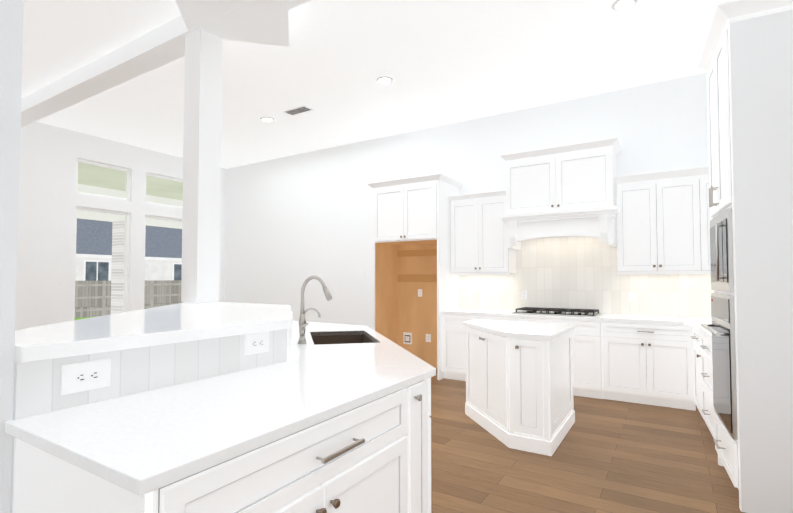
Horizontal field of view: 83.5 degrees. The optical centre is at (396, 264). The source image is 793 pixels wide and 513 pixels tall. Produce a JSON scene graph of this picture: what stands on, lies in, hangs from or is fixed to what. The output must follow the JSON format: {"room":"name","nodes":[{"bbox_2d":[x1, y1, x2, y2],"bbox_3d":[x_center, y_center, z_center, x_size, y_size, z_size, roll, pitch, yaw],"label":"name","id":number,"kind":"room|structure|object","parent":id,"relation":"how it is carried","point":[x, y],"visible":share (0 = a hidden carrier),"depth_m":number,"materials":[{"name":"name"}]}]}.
{"room":"kitchen","nodes":[
{"label":"kitchen","id":0,"kind":"room"},
{"bbox_2d":[0,0,23,512],"bbox_3d":[-2.095,-0.492,0.059,0.160,3.680,3.235,-1,-2,32],"label":"wall","id":1,"kind":"structure","parent":0,"point":[11,32],"depth_m":1.36,"materials":[{"name":"white paint"}]},
{"bbox_2d":[15,122,225,330],"bbox_3d":[-5.986,-0.313,5.688,0.200,3.680,8.730,-1,-2,32],"label":"wall","id":2,"kind":"structure","parent":0,"point":[50,199],"depth_m":6.86,"materials":[{"name":"white paint"}]},
{"bbox_2d":[73,159,182,320],"bbox_3d":[-4.584,-0.284,7.854,0.150,2.780,2.030,-1,-2,32],"label":"window frames","id":3,"kind":"structure","parent":2,"relation":"in","point":[126,252],"depth_m":7.71,"materials":[{"name":"white paint"}]},
{"bbox_2d":[281,305,435,369],"bbox_3d":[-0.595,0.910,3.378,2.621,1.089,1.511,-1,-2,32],"label":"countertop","id":4,"kind":"structure","parent":0,"point":[434,368],"depth_m":4.13,"materials":[{"name":"white stone"}]},
{"bbox_2d":[306,322,432,377],"bbox_3d":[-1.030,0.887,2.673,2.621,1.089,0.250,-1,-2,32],"label":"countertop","id":5,"kind":"structure","parent":0,"point":[426,369],"depth_m":3.80,"materials":[{"name":"white stone"}]},
{"bbox_2d":[22,0,725,168],"bbox_3d":[-2.085,-2.279,3.340,9.570,0.100,9.330,-1,-2,32],"label":"ceiling","id":6,"kind":"structure","parent":0,"point":[442,62],"depth_m":4.84,"materials":[{"name":"white paint"}]},
{"bbox_2d":[21,0,310,126],"bbox_3d":[-1.709,-2.119,3.944,8.966,0.179,0.240,-1,-2,32],"label":"beam","id":7,"kind":"structure","parent":6,"relation":"attached to","point":[161,45],"depth_m":4.42,"materials":[{"name":"white paint"}]},
{"bbox_2d":[175,0,288,46],"bbox_3d":[-0.884,-2.187,1.795,0.850,0.177,4.600,0,-2,-13],"label":"diagonal beam","id":8,"kind":"structure","parent":6,"relation":"attached to","point":[274,30],"depth_m":3.72,"materials":[{"name":"white paint"}]},
{"bbox_2d":[260,117,273,121],"bbox_3d":[-1.885,-2.121,6.487,0.199,0.012,0.199,0,-2,8],"label":"recessed light","id":9,"kind":"object","parent":6,"relation":"in","point":[267,119],"depth_m":6.47,"materials":[{"name":"white paint"}]},
{"bbox_2d":[283,105,312,115],"bbox_3d":[-1.360,-2.132,6.139,0.400,0.012,0.170,-1,-2,32],"label":"ceiling vent","id":10,"kind":"object","parent":6,"relation":"in","point":[298,110],"visible":0.98,"depth_m":6.12,"materials":[{"name":"grey metal"}]},
{"bbox_2d":[376,76,392,83],"bbox_3d":[-0.137,-2.162,5.208,0.199,0.012,0.199,0,-2,8],"label":"recessed light","id":11,"kind":"object","parent":6,"relation":"in","point":[383,79],"depth_m":5.19,"materials":[{"name":"white paint"}]},
{"bbox_2d":[612,0,637,10],"bbox_3d":[1.934,-2.208,3.766,0.199,0.012,0.199,0,-2,8],"label":"recessed light","id":12,"kind":"object","parent":6,"relation":"in","point":[620,5],"depth_m":3.76,"materials":[{"name":"white paint"}]},
{"bbox_2d":[224,72,708,328],"bbox_3d":[0.261,-0.269,7.077,9.570,3.680,0.200,-1,-2,32],"label":"wall","id":13,"kind":"structure","parent":0,"point":[293,223],"depth_m":7.45,"materials":[{"name":"white paint"}]},
{"bbox_2d":[372,180,458,247],"bbox_3d":[0.283,-0.728,6.547,1.020,0.805,0.696,-1,-2,32],"label":"upper cabinet","id":14,"kind":"object","parent":13,"relation":"attached to","point":[417,212],"depth_m":6.22,"materials":[{"name":"white wood"}]},
{"bbox_2d":[451,196,518,275],"bbox_3d":[1.200,-0.398,6.176,0.820,1.021,0.346,-1,-2,32],"label":"upper cabinet","id":15,"kind":"object","parent":13,"relation":"attached to","point":[481,245],"depth_m":6.02,"materials":[{"name":"white wood"}]},
{"bbox_2d":[503,144,618,219],"bbox_3d":[2.052,-0.989,5.574,1.240,0.705,0.506,-1,-2,32],"label":"upper cabinet","id":16,"kind":"object","parent":13,"relation":"attached to","point":[576,181],"depth_m":5.32,"materials":[{"name":"white wood"}]},
{"bbox_2d":[499,137,621,249],"bbox_3d":[2.033,-0.818,5.539,1.360,1.200,0.576,-1,-2,32],"label":"range hood","id":17,"kind":"object","parent":16,"relation":"attached to","point":[569,196],"depth_m":5.34,"materials":[{"name":"white wood"}]},
{"bbox_2d":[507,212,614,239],"bbox_3d":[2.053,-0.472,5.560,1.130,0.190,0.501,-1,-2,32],"label":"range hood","id":18,"kind":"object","parent":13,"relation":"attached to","point":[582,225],"depth_m":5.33,"materials":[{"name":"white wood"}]},
{"bbox_2d":[615,172,706,271],"bbox_3d":[3.004,-0.436,5.063,0.860,1.027,0.346,-1,-2,32],"label":"upper cabinet","id":19,"kind":"object","parent":13,"relation":"attached to","point":[661,221],"depth_m":4.91,"materials":[{"name":"white wood"}]},
{"bbox_2d":[430,369,744,512],"bbox_3d":[-2.085,1.474,3.221,9.570,0.050,9.330,-1,-2,32],"label":"floor","id":20,"kind":"structure","parent":0,"point":[611,456],"depth_m":3.21,"materials":[{"name":"brown wood"}]},
{"bbox_2d":[10,378,420,512],"bbox_3d":[-0.541,0.960,1.669,0.737,0.880,1.204,-1,-2,32],"label":"base cabinet","id":21,"kind":"object","parent":20,"relation":"on","point":[365,457],"depth_m":1.36,"materials":[{"name":"white wood"}]},
{"bbox_2d":[9,326,420,489],"bbox_3d":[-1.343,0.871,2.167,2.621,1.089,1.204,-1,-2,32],"label":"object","id":22,"kind":"structure","parent":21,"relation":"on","point":[221,407],"depth_m":1.57,"materials":[{"name":"white stone"}]},
{"bbox_2d":[5,421,144,497],"bbox_3d":[-0.499,0.504,1.745,0.749,0.035,1.405,-1,-2,32],"label":"countertop","id":23,"kind":"structure","parent":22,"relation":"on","point":[117,477],"depth_m":1.10,"materials":[{"name":"white stone"}]},
{"bbox_2d":[14,302,298,357],"bbox_3d":[-1.444,0.318,2.730,1.974,0.050,2.024,-1,-2,32],"label":"countertop","id":24,"kind":"structure","parent":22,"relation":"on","point":[168,323],"depth_m":1.97,"materials":[{"name":"white stone"}]},
{"bbox_2d":[181,28,222,302],"bbox_3d":[-1.720,-0.861,3.934,0.220,2.377,0.220,-1,-2,32],"label":"column","id":25,"kind":"structure","parent":24,"relation":"on","point":[200,276],"depth_m":3.85,"materials":[{"name":"white paint"}]},
{"bbox_2d":[298,276,331,343],"bbox_3d":[-0.557,0.298,2.982,0.176,0.454,0.205,-1,-2,32],"label":"faucet","id":26,"kind":"object","parent":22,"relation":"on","point":[303,324],"visible":1,"depth_m":2.97,"materials":[{"name":"silver metal"}]},
{"bbox_2d":[421,374,432,512],"bbox_3d":[-0.223,0.976,2.184,0.737,0.880,0.270,-1,-2,32],"label":"base cabinet","id":27,"kind":"object","parent":20,"relation":"on","point":[426,467],"depth_m":2.07,"materials":[{"name":"white wood"}]},
{"bbox_2d":[439,312,510,380],"bbox_3d":[1.160,1.097,5.977,0.950,0.880,0.646,-1,-2,32],"label":"base cabinet","id":28,"kind":"object","parent":20,"relation":"on","point":[452,331],"depth_m":5.88,"materials":[{"name":"white wood"}]},
{"bbox_2d":[463,319,575,455],"bbox_3d":[1.011,1.018,4.053,1.010,0.915,1.017,-1,-2,32],"label":"kitchen island","id":29,"kind":"object","parent":20,"relation":"on","point":[519,385],"visible":1,"depth_m":3.64,"materials":[{"name":"white wood"}]},
{"bbox_2d":[463,319,575,339],"bbox_3d":[1.015,0.579,4.074,1.010,0.035,1.000,-1,-2,32],"label":"island countertop","id":30,"kind":"structure","parent":29,"relation":"on","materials":[{"name":"white stone"}]},
{"bbox_2d":[511,316,610,399],"bbox_3d":[1.974,1.081,5.474,1.226,0.880,0.646,-1,-2,32],"label":"base cabinet","id":31,"kind":"object","parent":20,"relation":"on","point":[591,338],"depth_m":4.99,"materials":[{"name":"white wood"}]},
{"bbox_2d":[611,320,686,409],"bbox_3d":[2.775,1.065,4.980,0.928,0.880,0.646,-1,-2,32],"label":"base cabinet","id":32,"kind":"object","parent":20,"relation":"on","point":[649,361],"depth_m":4.70,"materials":[{"name":"white wood"}]},
{"bbox_2d":[447,308,682,323],"bbox_3d":[1.923,0.625,5.514,2.751,0.035,0.656,-1,-2,32],"label":"countertop","id":33,"kind":"structure","parent":32,"relation":"on","point":[474,311],"depth_m":5.12,"materials":[{"name":"white stone"}]},
{"bbox_2d":[512,307,600,316],"bbox_3d":[1.978,0.577,5.501,0.960,0.056,0.490,-1,-2,32],"label":"cooktop","id":34,"kind":"object","parent":33,"relation":"in","point":[561,311],"visible":1,"depth_m":5.40,"materials":[{"name":"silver metal"}]},
{"bbox_2d":[683,324,694,410],"bbox_3d":[3.150,1.037,4.082,0.786,0.880,0.649,-1,-2,32],"label":"base cabinet","id":35,"kind":"object","parent":20,"relation":"on","point":[690,343],"depth_m":4.50,"materials":[{"name":"white wood"}]},
{"bbox_2d":[695,340,710,431],"bbox_3d":[2.811,1.018,3.482,0.732,0.880,0.849,-1,-2,32],"label":"base cabinet","id":36,"kind":"object","parent":20,"relation":"on","point":[702,347],"depth_m":3.87,"materials":[{"name":"white wood"}]},
{"bbox_2d":[683,316,706,339],"bbox_3d":[3.188,0.575,3.971,0.987,0.035,2.053,-1,-2,32],"label":"countertop","id":37,"kind":"structure","parent":36,"relation":"on","point":[696,326],"depth_m":4.41,"materials":[{"name":"white stone"}]},
{"bbox_2d":[703,0,792,512],"bbox_3d":[2.447,-0.018,2.812,0.718,2.907,0.806,-1,-2,32],"label":"tall cabinet","id":38,"kind":"object","parent":20,"relation":"on","point":[748,176],"depth_m":2.58,"materials":[{"name":"white wood"}]},
{"label":"outside","id":39,"kind":"structure","parent":0,"visible":0},
{"bbox_2d":[75,162,182,319],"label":"window","id":40,"kind":"structure","parent":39,"point":[99,281],"depth_m":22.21,"materials":[{"name":"glass"}]}
]}

